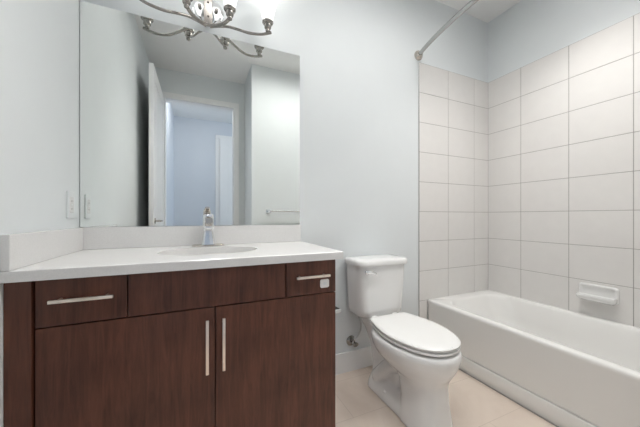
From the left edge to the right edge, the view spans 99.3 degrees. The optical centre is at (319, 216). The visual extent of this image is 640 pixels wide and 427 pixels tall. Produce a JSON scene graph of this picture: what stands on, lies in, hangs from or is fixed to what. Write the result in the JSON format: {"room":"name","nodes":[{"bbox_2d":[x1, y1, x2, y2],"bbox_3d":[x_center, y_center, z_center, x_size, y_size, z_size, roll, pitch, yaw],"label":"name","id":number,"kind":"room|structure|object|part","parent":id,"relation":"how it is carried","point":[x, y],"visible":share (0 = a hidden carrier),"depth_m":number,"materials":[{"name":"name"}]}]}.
{"room":"bathroom","nodes":[
{"label":"bathroom","id":0,"kind":"room"},
{"bbox_2d":[0,0,78,426],"bbox_3d":[-0.734,-0.338,0.256,0.120,2.755,2.142,0,0,-24],"label":"wall","id":1,"kind":"structure","parent":0,"point":[39,39],"depth_m":0.93,"materials":[{"name":"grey paint"}]},
{"bbox_2d":[66,191,74,217],"bbox_3d":[-1.066,-0.050,1.166,0.009,0.115,0.072,0,0,-24],"label":"wall outlet","id":2,"kind":"object","parent":1,"relation":"attached to","point":[70,196],"visible":1,"depth_m":1.15,"materials":[{"name":"plastic"}]},
{"bbox_2d":[70,197,73,212],"bbox_3d":[-1.065,-0.050,1.167,0.003,0.067,0.034,0,0,-24],"label":"receptacle","id":3,"kind":"object","parent":2,"relation":"attached to","point":[71,198],"depth_m":1.17,"materials":[{"name":"plastic"}]},
{"bbox_2d":[79,0,487,353],"bbox_3d":[0.163,-0.338,1.890,3.084,2.755,0.120,0,0,-24],"label":"wall","id":4,"kind":"structure","parent":0,"point":[359,68],"depth_m":1.86,"materials":[{"name":"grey paint"}]},
{"bbox_2d":[80,1,299,226],"bbox_3d":[-0.618,-0.474,1.476,1.074,1.046,0.004,0,0,-24],"label":"mirror","id":5,"kind":"object","parent":4,"relation":"attached to","point":[177,122],"visible":0.93,"depth_m":1.42,"materials":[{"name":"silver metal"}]},
{"bbox_2d":[83,225,300,249],"bbox_3d":[-0.615,0.102,1.468,1.078,0.102,0.020,0,0,-24],"label":"backsplash","id":6,"kind":"structure","parent":4,"relation":"attached to","point":[162,236],"depth_m":1.40,"materials":[{"name":"white stone"}]},
{"bbox_2d":[139,0,279,35],"bbox_3d":[-0.569,-1.096,1.388,0.736,0.226,0.204,0,0,-24],"label":"vanity light","id":7,"kind":"object","parent":4,"relation":"attached to","point":[209,13],"visible":1,"depth_m":1.45,"materials":[{"name":"silver metal"}]},
{"bbox_3d":[-0.726,-1.009,1.341,0.328,0.053,0.030,0,0,-42],"label":"arm","id":8,"kind":"part","parent":7,"relation":"part of","materials":[{"name":"silver metal"}]},
{"bbox_2d":[182,0,192,8],"bbox_3d":[-0.646,-1.038,1.316,0.060,0.062,0.060,0,0,-24],"label":"socket","id":9,"kind":"object","parent":7,"relation":"attached to","point":[187,3],"depth_m":1.31,"materials":[{"name":"silver metal"}]},
{"bbox_2d":[224,4,235,20],"bbox_3d":[-0.463,-1.038,1.397,0.060,0.062,0.060,0,0,-24],"label":"socket","id":10,"kind":"object","parent":7,"relation":"attached to","point":[230,9],"depth_m":1.38,"materials":[{"name":"silver metal"}]},
{"bbox_3d":[-0.463,-1.141,1.397,0.136,0.137,0.136,0,0,-24],"label":"lamp shade","id":11,"kind":"part","parent":7,"relation":"part of","materials":[{"name":"white glass"}]},
{"bbox_3d":[-0.428,-1.009,1.473,0.328,0.053,0.030,0,0,-5],"label":"arm","id":12,"kind":"part","parent":7,"relation":"part of","materials":[{"name":"silver metal"}]},
{"bbox_2d":[262,18,272,31],"bbox_3d":[-0.286,-1.038,1.492,0.060,0.062,0.060,0,0,-24],"label":"socket","id":13,"kind":"object","parent":7,"relation":"attached to","point":[267,22],"depth_m":1.48,"materials":[{"name":"silver metal"}]},
{"bbox_3d":[-0.286,-1.141,1.492,0.136,0.137,0.136,0,0,-24],"label":"lamp shade","id":14,"kind":"part","parent":7,"relation":"part of","materials":[{"name":"white glass"}]},
{"bbox_2d":[335,346,372,374],"bbox_3d":[0.309,0.975,1.882,0.985,0.131,0.014,0,0,-24],"label":"baseboard","id":15,"kind":"structure","parent":4,"relation":"attached to","point":[348,361],"depth_m":1.84,"materials":[{"name":"white paint"}]},
{"bbox_2d":[346,317,361,346],"bbox_3d":[0.236,0.752,1.805,0.067,0.243,0.109,0,0,-36],"label":"supply valve","id":16,"kind":"object","parent":4,"relation":"attached to","point":[350,340],"visible":0.88,"depth_m":1.80,"materials":[{"name":"silver metal"}]},
{"bbox_2d":[414,0,478,60],"bbox_3d":[1.019,-1.230,1.377,0.157,0.074,1.511,0,0,-24],"label":"shower curtain rod","id":17,"kind":"object","parent":4,"relation":"attached to","point":[418,54],"visible":1,"depth_m":1.77,"materials":[{"name":"grey metal"}]},
{"bbox_2d":[335,365,555,426],"bbox_3d":[0.874,1.090,0.126,4.700,0.100,3.922,0,0,-24],"label":"floor","id":18,"kind":"structure","parent":0,"point":[473,403],"depth_m":1.48,"materials":[{"name":"beige tile"}]},
{"bbox_2d":[4,260,335,426],"bbox_3d":[-0.512,0.614,1.219,1.064,0.853,0.559,0,0,-24],"label":"vanity cabinet","id":19,"kind":"object","parent":18,"relation":"on","point":[253,345],"visible":0.91,"depth_m":0.95,"materials":[{"name":"brown wood"}]},
{"bbox_3d":[-0.874,0.564,0.794,0.058,0.753,0.030,0,0,-24],"label":"filler panel","id":20,"kind":"part","parent":19,"relation":"part of","materials":[{"name":"brown wood"}]},
{"bbox_3d":[-0.727,0.251,0.836,0.156,0.010,0.033,0,0,-24],"label":"handle","id":21,"kind":"part","parent":19,"relation":"part of","materials":[{"name":"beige metal"}]},
{"bbox_3d":[-0.742,0.260,0.858,0.226,0.141,0.020,0,0,-24],"label":"drawer","id":22,"kind":"part","parent":19,"relation":"part of","materials":[{"name":"brown wood"}]},
{"bbox_3d":[-0.619,0.636,0.912,0.496,0.601,0.020,0,0,-24],"label":"door","id":23,"kind":"part","parent":19,"relation":"part of","materials":[{"name":"brown wood"}]},
{"bbox_2d":[0,225,342,283],"bbox_3d":[-0.504,0.118,1.226,1.084,0.135,0.551,0,0,-24],"label":"countertop","id":24,"kind":"structure","parent":19,"relation":"on","point":[83,252],"depth_m":1.10,"materials":[{"name":"white stone"}]},
{"bbox_2d":[192,207,223,246],"bbox_3d":[-0.559,0.052,1.366,0.156,0.202,0.158,0,0,-24],"label":"faucet","id":25,"kind":"object","parent":24,"relation":"on","point":[208,239],"visible":1,"depth_m":1.39,"materials":[{"name":"silver metal"}]},
{"bbox_3d":[-0.576,-0.027,1.390,0.034,0.044,0.084,0,0,-24],"label":"lever","id":26,"kind":"part","parent":25,"relation":"part of","materials":[{"name":"silver metal"}]},
{"bbox_3d":[-0.580,0.148,1.414,0.156,0.009,0.052,0,0,-24],"label":"plate","id":27,"kind":"part","parent":25,"relation":"part of","materials":[{"name":"silver metal"}]},
{"bbox_3d":[-0.552,0.029,1.350,0.037,0.057,0.124,0,0,-24],"label":"spout","id":28,"kind":"part","parent":25,"relation":"part of","materials":[{"name":"silver metal"}]},
{"bbox_2d":[195,253,226,254],"bbox_3d":[-0.495,0.254,1.230,0.456,0.132,0.334,0,0,-24],"label":"sink basin","id":29,"kind":"object","parent":24,"relation":"in","point":[211,253],"visible":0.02,"depth_m":1.36,"materials":[{"name":"ceramic"}]},
{"bbox_3d":[-0.405,0.467,0.978,0.010,0.192,0.033,0,0,-24],"label":"handle","id":30,"kind":"part","parent":19,"relation":"part of","materials":[{"name":"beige metal"}]},
{"bbox_3d":[-0.354,0.466,1.001,0.010,0.190,0.033,0,0,-24],"label":"handle","id":31,"kind":"part","parent":19,"relation":"part of","materials":[{"name":"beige metal"}]},
{"bbox_3d":[-0.162,0.636,1.115,0.496,0.601,0.020,0,0,-24],"label":"door","id":32,"kind":"part","parent":19,"relation":"part of","materials":[{"name":"brown wood"}]},
{"bbox_3d":[-0.038,0.260,1.170,0.225,0.141,0.020,0,0,-24],"label":"drawer","id":33,"kind":"part","parent":19,"relation":"part of","materials":[{"name":"brown wood"}]},
{"bbox_3d":[-0.030,0.252,1.145,0.150,0.010,0.033,0,0,-24],"label":"handle","id":34,"kind":"part","parent":19,"relation":"part of","materials":[{"name":"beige metal"}]},
{"bbox_2d":[335,306,340,312],"bbox_3d":[0.049,0.430,1.304,0.036,0.044,0.156,0,0,-24],"label":"toilet paper holder","id":35,"kind":"object","parent":19,"relation":"attached to","point":[337,310],"visible":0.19,"depth_m":1.24,"materials":[{"name":"silver metal"}]},
{"bbox_2d":[345,254,461,426],"bbox_3d":[0.466,0.652,1.550,0.402,0.774,0.723,0,0,-24],"label":"toilet","id":36,"kind":"object","parent":18,"relation":"on","point":[416,359],"visible":1,"depth_m":1.41,"materials":[{"name":"white ceramic"}]},
{"bbox_3d":[0.310,0.341,1.642,0.074,0.033,0.028,0,0,-24],"label":"flush lever","id":37,"kind":"part","parent":36,"relation":"part of","materials":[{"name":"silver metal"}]},
{"bbox_3d":[0.368,0.469,1.788,0.362,0.323,0.199,0,0,-24],"label":"tank","id":38,"kind":"part","parent":36,"relation":"part of","materials":[{"name":"white ceramic"}]},
{"bbox_3d":[0.369,0.286,1.784,0.388,0.042,0.218,0,0,-24],"label":"tank lid","id":39,"kind":"part","parent":36,"relation":"part of","materials":[{"name":"white ceramic"}]},
{"bbox_3d":[0.462,0.836,1.524,0.374,0.407,0.677,0,0,-24],"label":"bowl","id":40,"kind":"part","parent":36,"relation":"part of","materials":[{"name":"white ceramic"}]},
{"bbox_3d":[0.500,0.622,1.437,0.343,0.014,0.467,0,0,-24],"label":"seat","id":41,"kind":"part","parent":36,"relation":"part of","materials":[{"name":"white plastic"}]},
{"bbox_3d":[0.500,0.600,1.437,0.345,0.019,0.469,0,0,-24],"label":"seat lid","id":42,"kind":"part","parent":36,"relation":"part of","materials":[{"name":"white plastic"}]},
{"bbox_2d":[428,290,639,426],"bbox_3d":[1.462,0.842,1.574,0.708,0.395,1.494,0,0,-24],"label":"bathtub","id":43,"kind":"object","parent":18,"relation":"on","point":[569,368],"visible":0.84,"depth_m":1.56,"materials":[{"name":"ceramic"}]},
{"bbox_2d":[419,62,487,318],"bbox_3d":[1.123,-0.071,2.246,0.798,2.219,0.008,0,0,-24],"label":"tiled wall","id":44,"kind":"structure","parent":0,"point":[453,107],"depth_m":2.22,"materials":[{"name":"tile"}]},
{"bbox_2d":[436,0,520,22],"bbox_3d":[0.874,-1.765,0.126,4.700,0.100,3.922,0,0,-24],"label":"ceiling","id":45,"kind":"structure","parent":0,"point":[484,10],"depth_m":2.22,"materials":[{"name":"paint"}]},
{"bbox_2d":[459,369,558,426],"bbox_3d":[1.134,1.037,1.428,0.007,0.006,1.494,0,0,-24],"label":"trim","id":46,"kind":"structure","parent":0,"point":[459,369],"depth_m":1.53,"materials":[{"name":"grey tile"}]},
{"bbox_2d":[488,13,639,327],"bbox_3d":[1.790,-0.266,1.720,0.008,1.828,1.495,0,0,-24],"label":"tiled wall","id":47,"kind":"structure","parent":0,"point":[564,125],"depth_m":1.88,"materials":[{"name":"tile"}]},
{"bbox_2d":[576,282,618,305],"bbox_3d":[1.746,0.490,1.723,0.068,0.106,0.190,0,0,-24],"label":"soap dish","id":48,"kind":"object","parent":47,"relation":"attached to","point":[587,291],"visible":1,"depth_m":1.72,"materials":[{"name":"white ceramic"}]},
{"bbox_2d":[576,292,617,305],"bbox_3d":[1.746,0.522,1.722,0.067,0.041,0.190,0,0,-24],"label":"tray","id":49,"kind":"object","parent":48,"relation":"on","point":[603,298],"depth_m":1.71,"materials":[{"name":"white ceramic"}]},
{"bbox_2d":[488,0,639,82],"bbox_3d":[1.848,-0.338,1.745,0.120,2.755,1.512,0,0,-24],"label":"wall","id":50,"kind":"structure","parent":0,"point":[529,31],"depth_m":2.03,"materials":[{"name":"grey paint"}]}
]}

